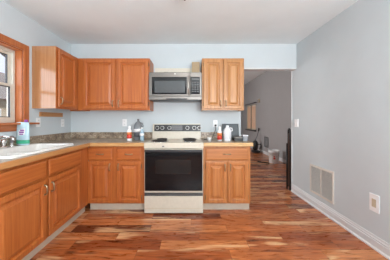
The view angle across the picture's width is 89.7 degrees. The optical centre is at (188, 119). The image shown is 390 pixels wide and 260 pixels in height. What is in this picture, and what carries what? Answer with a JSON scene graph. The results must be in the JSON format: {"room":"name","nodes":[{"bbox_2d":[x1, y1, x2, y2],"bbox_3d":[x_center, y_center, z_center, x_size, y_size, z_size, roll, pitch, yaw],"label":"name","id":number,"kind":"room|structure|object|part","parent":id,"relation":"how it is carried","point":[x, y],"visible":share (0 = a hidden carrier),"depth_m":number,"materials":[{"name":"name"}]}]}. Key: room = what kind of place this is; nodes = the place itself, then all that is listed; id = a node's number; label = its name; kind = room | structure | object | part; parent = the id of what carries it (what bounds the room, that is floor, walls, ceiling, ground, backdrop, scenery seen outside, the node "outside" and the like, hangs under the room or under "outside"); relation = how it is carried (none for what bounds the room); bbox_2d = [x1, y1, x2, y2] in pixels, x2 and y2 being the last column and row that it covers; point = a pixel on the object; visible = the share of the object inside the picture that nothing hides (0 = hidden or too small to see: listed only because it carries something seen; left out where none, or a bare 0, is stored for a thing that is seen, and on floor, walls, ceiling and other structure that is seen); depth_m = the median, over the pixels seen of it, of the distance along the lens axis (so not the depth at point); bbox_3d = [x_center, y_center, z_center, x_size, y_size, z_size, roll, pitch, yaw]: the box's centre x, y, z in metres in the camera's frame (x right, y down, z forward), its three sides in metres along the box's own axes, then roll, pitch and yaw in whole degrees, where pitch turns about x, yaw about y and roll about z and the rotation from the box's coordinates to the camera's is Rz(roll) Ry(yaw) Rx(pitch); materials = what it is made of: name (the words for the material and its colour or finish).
{"room":"kitchen","nodes":[
{"label":"kitchen","id":0,"kind":"room"},
{"bbox_2d":[0,0,70,138],"bbox_3d":[-2.010,-0.045,0.750,0.160,2.510,4.900,0,0,0],"label":"wall","id":1,"kind":"structure","parent":0,"point":[14,24],"depth_m":2.42,"materials":[{"name":"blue paint"}]},
{"bbox_2d":[0,33,39,131],"bbox_3d":[-1.968,-0.379,1.775,0.225,1.006,1.330,0,0,0],"label":"window","id":2,"kind":"structure","parent":1,"relation":"in","point":[16,59],"depth_m":2.25,"materials":[{"name":"brown wood"}]},
{"bbox_3d":[-2.051,-0.570,1.788,0.028,0.391,0.893,0,0,0],"label":"sash","id":3,"kind":"part","parent":2,"relation":"part of","materials":[{"name":"plastic"}]},
{"bbox_3d":[-2.021,-0.203,1.788,0.028,0.406,0.893,0,0,0],"label":"sash","id":4,"kind":"part","parent":2,"relation":"part of","materials":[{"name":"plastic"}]},
{"bbox_3d":[-2.042,-0.383,1.788,0.075,0.825,0.945,0,0,0],"label":"frame","id":5,"kind":"part","parent":2,"relation":"part of","materials":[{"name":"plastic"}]},
{"bbox_3d":[-1.935,0.041,1.775,0.160,0.022,1.330,0,0,0],"label":"sill","id":6,"kind":"part","parent":2,"relation":"part of","materials":[{"name":"brown wood"}]},
{"bbox_2d":[36,118,40,126],"bbox_3d":[-1.925,0.030,2.505,0.008,0.116,0.072,0,0,0],"label":"wall outlet","id":7,"kind":"object","parent":1,"relation":"attached to","point":[37,119],"visible":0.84,"depth_m":2.50,"materials":[{"name":"white plastic"}]},
{"bbox_2d":[39,112,62,116],"bbox_3d":[-1.918,-0.075,2.745,0.022,0.060,0.450,0,0,0],"label":"wooden rail","id":8,"kind":"object","parent":1,"relation":"attached to","point":[41,114],"visible":1,"depth_m":2.69,"materials":[{"name":"brown wood"}]},
{"bbox_2d":[32,46,79,110],"bbox_3d":[-1.754,-0.525,2.801,0.350,0.766,0.792,0,0,0],"label":"upper cabinet","id":9,"kind":"object","parent":1,"relation":"attached to","point":[54,70],"visible":0.92,"depth_m":2.40,"materials":[{"name":"brown wood"}]},
{"bbox_3d":[-1.783,-0.525,2.407,0.292,0.766,0.005,0,0,0],"label":"panel","id":10,"kind":"part","parent":9,"relation":"part of","materials":[{"name":"brown wood"}]},
{"bbox_3d":[-1.622,-0.525,2.621,0.024,0.722,0.378,0,0,0],"label":"door","id":11,"kind":"part","parent":9,"relation":"part of","materials":[{"name":"brown wood"}]},
{"bbox_2d":[0,132,151,146],"bbox_3d":[-1.256,0.248,1.914,1.343,0.100,2.568,0,0,0],"label":"backsplash","id":12,"kind":"structure","parent":1,"relation":"attached to","point":[60,136],"depth_m":3.18,"materials":[{"name":"laminate"}]},
{"bbox_2d":[3,0,357,43],"bbox_3d":[-0.087,-1.270,0.750,3.685,0.060,4.900,0,0,0],"label":"ceiling","id":13,"kind":"structure","parent":0,"point":[74,21],"depth_m":2.40,"materials":[{"name":"white paint"}]},
{"bbox_2d":[71,44,295,160],"bbox_3d":[-0.168,-0.250,3.265,3.845,2.920,0.130,0,0,0],"label":"wall","id":14,"kind":"structure","parent":0,"point":[161,55],"depth_m":3.20,"materials":[{"name":"blue paint"}]},
{"bbox_2d":[78,58,153,110],"bbox_3d":[-1.105,-0.525,3.013,1.054,0.766,0.370,0,0,0],"label":"upper cabinet","id":15,"kind":"object","parent":14,"relation":"attached to","point":[103,83],"visible":1,"depth_m":2.86,"materials":[{"name":"brown wood"}]},
{"bbox_3d":[-1.314,-0.525,2.872,0.460,0.722,0.024,0,0,0],"label":"door","id":16,"kind":"part","parent":15,"relation":"part of","materials":[{"name":"brown wood"}]},
{"bbox_3d":[-0.825,-0.525,2.872,0.454,0.722,0.024,0,0,0],"label":"door","id":17,"kind":"part","parent":15,"relation":"part of","materials":[{"name":"brown wood"}]},
{"bbox_2d":[122,119,126,125],"bbox_3d":[-1.050,0.045,3.195,0.072,0.116,0.008,0,0,0],"label":"wall outlet","id":18,"kind":"object","parent":14,"relation":"attached to","point":[124,121],"visible":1,"depth_m":3.19,"materials":[{"name":"white plastic"}]},
{"bbox_2d":[155,68,191,71],"bbox_3d":[-0.193,-0.777,3.197,0.725,0.135,0.006,0,0,0],"label":"trim","id":19,"kind":"structure","parent":14,"relation":"attached to","point":[156,69],"depth_m":3.19,"materials":[{"name":"beige wood"}]},
{"bbox_2d":[149,72,201,101],"bbox_3d":[-0.195,-0.484,2.977,0.758,0.401,0.430,0,0,0],"label":"microwave","id":20,"kind":"object","parent":14,"relation":"attached to","point":[163,86],"visible":1,"depth_m":2.81,"materials":[{"name":"metal"}]},
{"bbox_3d":[-0.280,-0.514,2.825,0.588,0.342,0.039,0,0,0],"label":"door","id":21,"kind":"part","parent":20,"relation":"part of","materials":[{"name":"metal"}]},
{"bbox_3d":[-0.281,-0.492,2.803,0.499,0.248,0.003,0,0,0],"label":"door glass","id":22,"kind":"part","parent":20,"relation":"part of","materials":[{"name":"black glass"}]},
{"bbox_2d":[192,62,199,71],"bbox_3d":[0.105,-0.790,3.090,0.120,0.210,0.140,0,0,0],"label":"cardboard box","id":23,"kind":"object","parent":20,"relation":"on","point":[195,65],"visible":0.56,"depth_m":3.02,"materials":[{"name":"beige cardboard"}]},
{"bbox_2d":[201,132,222,137],"bbox_3d":[0.496,0.248,3.188,0.608,0.100,0.020,0,0,0],"label":"backsplash","id":24,"kind":"structure","parent":14,"relation":"attached to","point":[203,134],"depth_m":3.18,"materials":[{"name":"laminate"}]},
{"bbox_2d":[213,120,217,126],"bbox_3d":[0.430,0.060,3.195,0.072,0.116,0.008,0,0,0],"label":"wall outlet","id":25,"kind":"object","parent":14,"relation":"attached to","point":[214,121],"visible":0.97,"depth_m":3.19,"materials":[{"name":"white plastic"}]},
{"bbox_2d":[201,58,243,110],"bbox_3d":[0.501,-0.525,3.013,0.618,0.766,0.370,0,0,0],"label":"upper cabinet","id":26,"kind":"object","parent":14,"relation":"attached to","point":[222,78],"visible":0.99,"depth_m":2.86,"materials":[{"name":"brown wood"}]},
{"bbox_3d":[0.353,-0.525,2.872,0.278,0.722,0.024,0,0,0],"label":"door","id":27,"kind":"part","parent":26,"relation":"part of","materials":[{"name":"brown wood"}]},
{"bbox_3d":[0.649,-0.525,2.872,0.278,0.722,0.024,0,0,0],"label":"door","id":28,"kind":"part","parent":26,"relation":"part of","materials":[{"name":"brown wood"}]},
{"bbox_2d":[244,68,296,70],"bbox_3d":[1.300,-0.841,3.265,0.909,0.022,0.138,0,0,0],"label":"trim","id":29,"kind":"structure","parent":14,"relation":"attached to","point":[245,69],"depth_m":3.22,"materials":[{"name":"white paint"}]},
{"bbox_2d":[30,148,387,259],"bbox_3d":[0.400,1.240,4.100,5.000,0.060,12.000,0,0,0],"label":"floor","id":30,"kind":"structure","parent":0,"point":[278,224],"depth_m":2.05,"materials":[{"name":"brown wood"}]},
{"bbox_2d":[0,147,87,259],"bbox_3d":[-1.602,0.774,1.935,0.646,0.872,1.330,0,0,0],"label":"base cabinet","id":31,"kind":"object","parent":30,"relation":"on","point":[39,199],"visible":0.94,"depth_m":1.73,"materials":[{"name":"brown wood"}]},
{"bbox_3d":[-1.322,0.449,1.548,0.024,0.154,0.515,0,0,0],"label":"drawer","id":32,"kind":"part","parent":31,"relation":"part of","materials":[{"name":"brown wood"}]},
{"bbox_3d":[-1.322,0.821,1.548,0.024,0.549,0.515,0,0,0],"label":"door","id":33,"kind":"part","parent":31,"relation":"part of","materials":[{"name":"brown wood"}]},
{"bbox_3d":[-1.322,0.449,2.114,0.024,0.154,0.543,0,0,0],"label":"drawer","id":34,"kind":"part","parent":31,"relation":"part of","materials":[{"name":"brown wood"}]},
{"bbox_3d":[-1.322,0.821,2.114,0.024,0.549,0.543,0,0,0],"label":"door","id":35,"kind":"part","parent":31,"relation":"part of","materials":[{"name":"brown wood"}]},
{"bbox_2d":[0,132,151,169],"bbox_3d":[-1.256,0.272,1.914,1.343,0.147,2.568,0,0,0],"label":"countertop","id":36,"kind":"structure","parent":31,"relation":"on","point":[80,140],"depth_m":2.60,"materials":[{"name":"laminate"}]},
{"bbox_2d":[0,136,15,147],"bbox_3d":[-1.744,0.210,1.840,0.224,0.127,0.235,0,0,0],"label":"faucet","id":37,"kind":"object","parent":36,"relation":"on","point":[3,142],"visible":1,"depth_m":1.91,"materials":[{"name":"silver metal"}]},
{"bbox_3d":[-1.828,0.224,1.930,0.056,0.067,0.055,0,0,0],"label":"handle","id":38,"kind":"part","parent":37,"relation":"part of","materials":[{"name":"silver metal"}]},
{"bbox_3d":[-1.738,0.202,1.840,0.214,0.111,0.032,0,0,0],"label":"spout","id":39,"kind":"part","parent":37,"relation":"part of","materials":[{"name":"silver metal"}]},
{"bbox_2d":[0,143,73,158],"bbox_3d":[-1.607,0.372,1.900,0.517,0.197,0.862,0,0,0],"label":"sink","id":40,"kind":"object","parent":36,"relation":"in","point":[17,151],"visible":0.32,"depth_m":2.01,"materials":[{"name":"ceramic"}]},
{"bbox_2d":[9,136,14,146],"bbox_3d":[-1.828,0.217,2.020,0.048,0.112,0.047,0,0,0],"label":"sprayer","id":41,"kind":"object","parent":40,"relation":"on","point":[11,140],"visible":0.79,"depth_m":2.01,"materials":[{"name":"silver metal"}]},
{"bbox_2d":[16,120,29,144],"bbox_3d":[-1.833,0.136,2.165,0.141,0.276,0.069,0,0,0],"label":"pouch","id":42,"kind":"object","parent":40,"relation":"on","point":[23,132],"visible":0.98,"depth_m":2.15,"materials":[{"name":"white plastic"}]},
{"bbox_2d":[18,128,24,135],"bbox_3d":[-1.823,0.131,2.134,0.080,0.085,0.003,0,0,0],"label":"print","id":43,"kind":"object","parent":42,"relation":"attached to","point":[21,131],"depth_m":2.13},
{"bbox_2d":[127,126,131,140],"bbox_3d":[-0.852,0.191,2.800,0.069,0.212,0.069,0,0,0],"label":"spray bottle","id":44,"kind":"object","parent":36,"relation":"on","point":[129,132],"visible":0.99,"depth_m":2.77,"materials":[{"name":"white plastic"}]},
{"bbox_2d":[134,119,143,139],"bbox_3d":[-0.756,0.140,2.950,0.150,0.314,0.107,0,0,0],"label":"plastic jug","id":45,"kind":"object","parent":36,"relation":"on","point":[137,126],"visible":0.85,"depth_m":2.90,"materials":[{"name":"clear"}]},
{"bbox_2d":[140,127,143,140],"bbox_3d":[-0.678,0.202,2.830,0.066,0.190,0.066,0,0,0],"label":"water bottle","id":46,"kind":"object","parent":36,"relation":"on","point":[142,130],"visible":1,"depth_m":2.80,"materials":[{"name":"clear plastic"}]},
{"bbox_2d":[88,146,144,208],"bbox_3d":[-0.964,0.774,2.872,0.758,0.872,0.646,0,0,0],"label":"base cabinet","id":47,"kind":"object","parent":30,"relation":"on","point":[115,173],"visible":0.91,"depth_m":2.58,"materials":[{"name":"brown wood"}]},
{"bbox_3d":[-1.174,0.449,2.592,0.318,0.154,0.024,0,0,0],"label":"drawer","id":48,"kind":"part","parent":47,"relation":"part of","materials":[{"name":"brown wood"}]},
{"bbox_3d":[-1.174,0.821,2.592,0.318,0.549,0.024,0,0,0],"label":"door","id":49,"kind":"part","parent":47,"relation":"part of","materials":[{"name":"brown wood"}]},
{"bbox_3d":[-0.794,0.449,2.592,0.322,0.154,0.024,0,0,0],"label":"drawer","id":50,"kind":"part","parent":47,"relation":"part of","materials":[{"name":"brown wood"}]},
{"bbox_3d":[-0.794,0.821,2.592,0.322,0.549,0.024,0,0,0],"label":"door","id":51,"kind":"part","parent":47,"relation":"part of","materials":[{"name":"brown wood"}]},
{"bbox_2d":[144,124,203,212],"bbox_3d":[-0.194,0.635,2.824,0.773,1.150,0.682,0,0,0],"label":"range","id":52,"kind":"object","parent":30,"relation":"on","point":[173,157],"visible":1,"depth_m":2.52,"materials":[{"name":"beige metal"}]},
{"bbox_3d":[-0.197,1.088,2.537,0.756,0.220,0.036,0,0,0],"label":"storage drawer","id":53,"kind":"part","parent":52,"relation":"part of","materials":[{"name":"beige metal"}]},
{"bbox_3d":[-0.197,0.655,2.537,0.756,0.560,0.036,0,0,0],"label":"oven door","id":54,"kind":"part","parent":52,"relation":"part of","materials":[{"name":"black glass"}]},
{"bbox_3d":[-0.197,0.394,2.502,0.738,0.032,0.037,0,0,0],"label":"door handle","id":55,"kind":"part","parent":52,"relation":"part of","materials":[{"name":"metal"}]},
{"bbox_3d":[-0.197,0.657,2.515,0.738,0.505,0.008,0,0,0],"label":"door glass","id":56,"kind":"part","parent":52,"relation":"part of","materials":[{"name":"black glass"}]},
{"bbox_2d":[144,139,203,148],"bbox_3d":[-0.197,0.332,2.841,0.768,0.076,0.649,0,0,0],"label":"cooktop","id":57,"kind":"object","parent":52,"relation":"in","point":[153,143],"depth_m":2.52,"materials":[{"name":"beige metal"}]},
{"bbox_3d":[-0.182,0.125,3.093,0.731,0.103,0.026,0,0,0],"label":"control panel","id":58,"kind":"part","parent":52,"relation":"part of","materials":[{"name":"metal"}]},
{"bbox_2d":[203,146,249,208],"bbox_3d":[0.502,0.774,2.872,0.625,0.872,0.646,0,0,0],"label":"base cabinet","id":59,"kind":"object","parent":30,"relation":"on","point":[226,169],"visible":0.97,"depth_m":2.58,"materials":[{"name":"orange wood"}]},
{"bbox_3d":[0.361,0.821,2.592,0.278,0.549,0.024,0,0,0],"label":"door","id":60,"kind":"part","parent":59,"relation":"part of","materials":[{"name":"orange wood"}]},
{"bbox_2d":[201,132,252,145],"bbox_3d":[0.516,0.272,2.877,0.648,0.147,0.641,0,0,0],"label":"countertop","id":61,"kind":"structure","parent":59,"relation":"on","point":[204,135],"depth_m":2.60,"materials":[{"name":"laminate"}]},
{"bbox_2d":[217,126,221,140],"bbox_3d":[0.437,0.195,2.800,0.069,0.205,0.069,0,0,0],"label":"bottle","id":62,"kind":"object","parent":61,"relation":"on","point":[219,132],"visible":1,"depth_m":2.77,"materials":[{"name":"plastic"}]},
{"bbox_2d":[223,125,232,140],"bbox_3d":[0.563,0.188,2.820,0.134,0.219,0.084,0,0,0],"label":"jug","id":63,"kind":"object","parent":61,"relation":"on","point":[227,131],"visible":1,"depth_m":2.79,"materials":[{"name":"plastic"}]},
{"bbox_2d":[222,124,238,137],"bbox_3d":[0.665,0.177,3.135,0.260,0.234,0.057,0,0,0],"label":"baking sheet","id":64,"kind":"object","parent":61,"relation":"on","point":[235,127],"visible":0.61,"depth_m":3.14,"materials":[{"name":"grey metal"}]},
{"bbox_2d":[232,136,242,140],"bbox_3d":[0.696,0.270,2.830,0.120,0.054,0.150,0,0,0],"label":"box","id":65,"kind":"object","parent":61,"relation":"on","point":[234,138],"visible":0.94,"depth_m":2.76,"materials":[{"name":"plastic"}]},
{"bbox_3d":[0.502,0.449,2.592,0.560,0.154,0.024,0,0,0],"label":"drawer","id":66,"kind":"part","parent":59,"relation":"part of","materials":[{"name":"orange wood"}]},
{"bbox_3d":[0.649,0.821,2.592,0.266,0.549,0.024,0,0,0],"label":"door","id":67,"kind":"part","parent":59,"relation":"part of","materials":[{"name":"orange wood"}]},
{"bbox_2d":[251,128,260,152],"bbox_3d":[2.501,0.750,7.261,0.342,0.896,0.362,0,0,0],"label":"vacuum cleaner","id":68,"kind":"object","parent":30,"relation":"on","point":[255,143],"visible":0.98,"depth_m":7.20,"materials":[{"name":"black plastic"}]},
{"bbox_2d":[252,140,257,149],"bbox_3d":[2.460,0.935,7.280,0.200,0.350,0.200,0,0,0],"label":"canister","id":69,"kind":"object","parent":68,"relation":"on","point":[255,144],"depth_m":7.20,"materials":[{"name":"black plastic"}]},
{"bbox_2d":[268,149,279,163],"bbox_3d":[2.400,1.028,5.548,0.311,0.364,0.307,0,0,0],"label":"bucket","id":70,"kind":"object","parent":30,"relation":"on","point":[274,154],"visible":1,"depth_m":5.44,"materials":[{"name":"plastic"}]},
{"bbox_2d":[286,128,290,190],"bbox_3d":[1.738,0.674,3.416,0.041,1.072,0.121,0,0,0],"label":"stair railing","id":71,"kind":"object","parent":30,"relation":"on","point":[288,144],"visible":0.98,"depth_m":3.42,"materials":[{"name":"black metal"}]},
{"bbox_3d":[1.740,0.690,3.402,0.012,0.920,0.040,0,0,0],"label":"infill panel","id":72,"kind":"part","parent":71,"relation":"part of","materials":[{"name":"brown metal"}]},
{"bbox_2d":[244,71,265,84],"bbox_3d":[0.360,-1.740,6.610,4.920,0.060,6.820,0,0,0],"label":"ceiling","id":73,"kind":"structure","parent":0,"point":[248,75],"depth_m":7.53,"materials":[{"name":"white paint"}]},
{"bbox_2d":[242,71,290,159],"bbox_3d":[2.760,-0.250,6.550,0.120,2.920,6.700,0,0,0],"label":"wall","id":74,"kind":"structure","parent":0,"point":[273,88],"depth_m":6.49,"materials":[{"name":"grey paint"}]},
{"bbox_2d":[245,104,255,130],"bbox_3d":[2.703,-0.095,8.520,0.126,1.110,1.320,0,0,0],"label":"window","id":75,"kind":"structure","parent":74,"relation":"in","point":[249,129],"depth_m":8.49,"materials":[{"name":"brown wood"}]},
{"bbox_2d":[248,106,254,128],"bbox_3d":[2.724,-0.117,8.520,0.012,0.944,1.090,0,0,0],"label":"window blind","id":76,"kind":"object","parent":75,"relation":"attached to","point":[253,107],"visible":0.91,"depth_m":8.39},
{"bbox_3d":[2.724,-0.117,8.810,0.012,0.944,0.510,0,0,0],"label":"slat panel","id":77,"kind":"part","parent":76,"relation":"part of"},
{"bbox_3d":[2.724,-0.117,8.230,0.012,0.944,0.510,0,0,0],"label":"slat panel","id":78,"kind":"part","parent":76,"relation":"part of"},
{"bbox_2d":[264,137,267,147],"bbox_3d":[2.695,0.770,6.840,0.009,0.360,0.360,0,0,0],"label":"air vent","id":79,"kind":"object","parent":74,"relation":"in","point":[265,140],"visible":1,"depth_m":6.90,"materials":[{"name":"grey metal"}]},
{"bbox_2d":[250,146,285,162],"bbox_3d":[2.693,1.160,6.620,0.014,0.100,6.560,0,0,0],"label":"baseboard","id":80,"kind":"structure","parent":74,"relation":"attached to","point":[260,150],"depth_m":6.71,"materials":[{"name":"white wood"}]},
{"bbox_2d":[292,0,389,243],"bbox_3d":[1.815,-0.045,0.815,0.120,2.510,5.030,0,0,0],"label":"wall","id":81,"kind":"structure","parent":0,"point":[341,78],"depth_m":2.14,"materials":[{"name":"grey paint"}]},
{"bbox_2d":[295,119,298,126],"bbox_3d":[1.736,0.050,3.170,0.037,0.130,0.085,0,0,0],"label":"light switch","id":82,"kind":"object","parent":81,"relation":"attached to","point":[296,120],"visible":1,"depth_m":3.14,"materials":[{"name":"white plastic"}]},
{"bbox_2d":[310,164,333,204],"bbox_3d":[1.749,0.826,2.598,0.017,0.395,0.465,0,0,0],"label":"air vent","id":83,"kind":"object","parent":81,"relation":"in","point":[321,179],"visible":1,"depth_m":2.56,"materials":[{"name":"beige metal"}]},
{"bbox_2d":[291,184,389,259],"bbox_3d":[1.742,1.148,0.815,0.026,0.124,5.030,0,0,0],"label":"baseboard","id":84,"kind":"structure","parent":81,"relation":"attached to","point":[379,245],"depth_m":2.14,"materials":[{"name":"white wood"}]},
{"bbox_2d":[369,192,378,213],"bbox_3d":[1.750,0.785,1.853,0.008,0.165,0.098,0,0,0],"label":"wall jack","id":85,"kind":"object","parent":81,"relation":"attached to","point":[373,199],"visible":1,"depth_m":1.85,"materials":[{"name":"white plastic"}]},
{"label":"outside","id":86,"kind":"structure","parent":0,"visible":0},
{"bbox_3d":[-21.060,1.785,14.000,37.880,0.050,52.000,0,0,0],"label":"ground","id":87,"kind":"structure","parent":86,"visible":0},
{"bbox_2d":[0,72,6,116],"bbox_3d":[-10.600,-0.465,10.250,5.600,4.450,8.100,0,0,0],"label":"house","id":88,"kind":"structure","parent":87,"relation":"on","point":[3,90],"depth_m":8.75,"materials":[{"name":"beige"}]},
{"bbox_3d":[2.348,-0.250,3.275,0.945,2.920,0.110,0,0,0],"label":"wall","id":89,"kind":"structure","parent":0,"visible":0},
{"bbox_2d":[291,71,291,186],"bbox_3d":[1.811,0.190,3.337,0.136,2.040,0.014,0,0,0],"label":"trim","id":90,"kind":"structure","parent":89,"relation":"attached to","point":[291,71],"depth_m":3.33,"materials":[{"name":"white paint"}]}
]}

